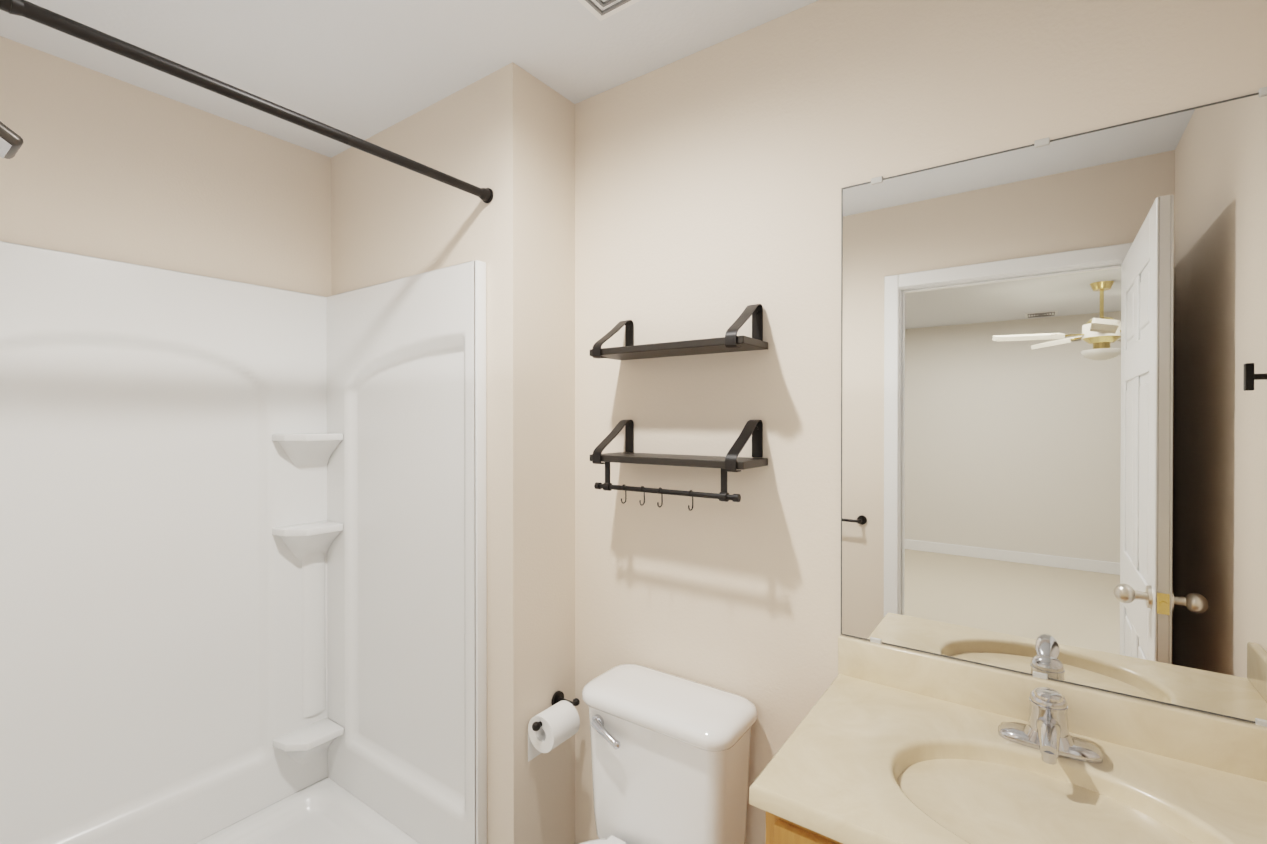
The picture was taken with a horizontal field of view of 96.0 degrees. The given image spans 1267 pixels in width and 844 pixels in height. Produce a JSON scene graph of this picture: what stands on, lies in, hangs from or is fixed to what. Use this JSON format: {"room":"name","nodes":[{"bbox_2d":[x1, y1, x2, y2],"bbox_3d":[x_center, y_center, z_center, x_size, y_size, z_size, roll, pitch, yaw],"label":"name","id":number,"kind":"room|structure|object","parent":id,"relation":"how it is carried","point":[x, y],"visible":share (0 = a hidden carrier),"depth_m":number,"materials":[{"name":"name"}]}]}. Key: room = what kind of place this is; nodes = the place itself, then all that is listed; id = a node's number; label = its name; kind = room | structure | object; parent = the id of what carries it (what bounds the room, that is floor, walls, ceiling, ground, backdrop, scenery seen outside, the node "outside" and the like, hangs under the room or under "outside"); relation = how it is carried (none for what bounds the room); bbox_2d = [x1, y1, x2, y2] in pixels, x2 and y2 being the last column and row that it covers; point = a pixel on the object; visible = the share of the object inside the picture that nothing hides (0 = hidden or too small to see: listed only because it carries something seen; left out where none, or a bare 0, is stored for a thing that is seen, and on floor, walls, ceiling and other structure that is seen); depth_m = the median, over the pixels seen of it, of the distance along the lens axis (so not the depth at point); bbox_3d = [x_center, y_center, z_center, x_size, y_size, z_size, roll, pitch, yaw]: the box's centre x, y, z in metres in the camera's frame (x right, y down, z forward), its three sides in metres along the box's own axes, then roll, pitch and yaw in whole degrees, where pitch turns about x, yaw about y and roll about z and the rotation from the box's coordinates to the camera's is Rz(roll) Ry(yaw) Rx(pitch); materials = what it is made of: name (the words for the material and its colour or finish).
{"room":"bathroom","nodes":[
{"label":"bathroom","id":0,"kind":"room"},
{"bbox_2d":[0,36,331,296],"bbox_3d":[-1.595,0.213,1.638,0.100,2.430,1.390,0,0,36],"label":"wall","id":1,"kind":"structure","parent":0,"point":[100,165],"depth_m":1.73,"materials":[{"name":"beige paint"}]},
{"bbox_2d":[0,0,817,157],"bbox_3d":[-0.897,-1.028,-1.090,5.800,0.080,5.730,0,0,36],"label":"ceiling","id":2,"kind":"structure","parent":0,"point":[364,69],"depth_m":1.52,"materials":[{"name":"white paint"}]},
{"bbox_2d":[578,0,640,20],"bbox_3d":[-0.051,-0.994,1.230,0.270,0.012,0.270,0,0,36],"label":"ceiling vent","id":3,"kind":"object","parent":2,"relation":"in","point":[600,10],"visible":1,"depth_m":1.36,"materials":[{"name":"white"}]},
{"bbox_2d":[331,62,574,843],"bbox_3d":[-0.679,0.211,2.060,1.100,2.430,0.360,0,0,36],"label":"wall","id":4,"kind":"structure","parent":0,"point":[506,134],"depth_m":1.69,"materials":[{"name":"beige paint"}]},
{"bbox_2d":[528,691,579,761],"bbox_3d":[-0.226,0.896,1.655,0.110,0.149,0.190,0,0,36],"label":"toilet paper holder","id":5,"kind":"object","parent":4,"relation":"attached to","point":[555,724],"visible":1,"depth_m":1.62,"materials":[{"name":"white paper"}]},
{"bbox_2d":[575,0,1266,843],"bbox_3d":[0.533,0.214,1.349,1.700,2.430,0.109,0,0,36],"label":"wall","id":6,"kind":"structure","parent":0,"point":[1053,409],"depth_m":1.21,"materials":[{"name":"beige paint"}]},
{"bbox_2d":[590,420,767,510],"bbox_3d":[0.107,0.106,1.500,0.460,0.224,0.155,0,0,36],"label":"shelf","id":7,"kind":"object","parent":6,"relation":"attached to","point":[731,461],"visible":1,"depth_m":1.44,"materials":[{"name":"black metal"}]},
{"bbox_2d":[590,304,767,359],"bbox_3d":[0.107,-0.236,1.498,0.460,0.121,0.155,0,0,36],"label":"shelf","id":8,"kind":"object","parent":6,"relation":"attached to","point":[731,341],"visible":1,"depth_m":1.44,"materials":[{"name":"black metal"}]},
{"bbox_3d":[-0.374,1.461,1.031,2.800,0.060,1.690,0,0,36],"label":"floor","id":9,"kind":"structure","parent":0,"visible":0},
{"bbox_2d":[194,777,419,843],"bbox_3d":[-1.140,1.379,1.394,0.929,0.100,1.268,0,0,36],"label":"shower pan","id":10,"kind":"object","parent":9,"relation":"on","point":[327,810],"visible":0.77,"depth_m":1.92,"materials":[{"name":"white plastic"}]},
{"bbox_2d":[0,241,486,843],"bbox_3d":[-1.156,0.433,1.400,0.891,1.790,1.268,0,0,36],"label":"shower surround","id":11,"kind":"object","parent":10,"relation":"on","point":[242,549],"visible":1,"depth_m":1.78,"materials":[{"name":"white plastic"}]},
{"bbox_2d":[579,664,756,843],"bbox_3d":[-0.047,1.060,1.280,0.436,0.738,0.681,0,0,36],"label":"toilet","id":12,"kind":"object","parent":9,"relation":"on","point":[670,753],"visible":1,"depth_m":1.38,"materials":[{"name":"white ceramic"}]},
{"bbox_2d":[749,635,1266,843],"bbox_3d":[0.651,0.964,0.898,0.779,0.935,0.509,0,0,36],"label":"bathroom vanity","id":13,"kind":"object","parent":9,"relation":"on","point":[885,744],"visible":0.92,"depth_m":0.96,"materials":[{"name":"stone"}]},
{"bbox_2d":[998,687,1102,764],"bbox_3d":[0.721,0.520,0.991,0.152,0.120,0.166,0,0,36],"label":"faucet","id":14,"kind":"object","parent":13,"relation":"on","point":[1044,730],"visible":1,"depth_m":1.00,"materials":[{"name":"silver metal"}]},
{"bbox_3d":[-0.865,0.219,0.337,2.600,2.430,0.120,0,0,36],"label":"wall","id":15,"kind":"structure","parent":0,"visible":0},
{"bbox_2d":[0,121,23,158],"bbox_3d":[-1.334,-0.632,1.001,0.110,0.195,0.349,0,0,36],"label":"shower head","id":16,"kind":"object","parent":15,"relation":"attached to","point":[11,142],"visible":1,"depth_m":1.10},
{"bbox_2d":[0,0,492,202],"bbox_3d":[-0.787,-0.650,1.131,0.042,0.042,1.266,0,0,36],"label":"shower rod","id":17,"kind":"object","parent":15,"relation":"attached to","point":[46,17],"visible":1,"depth_m":1.09,"materials":[{"name":"black metal"}]}
]}

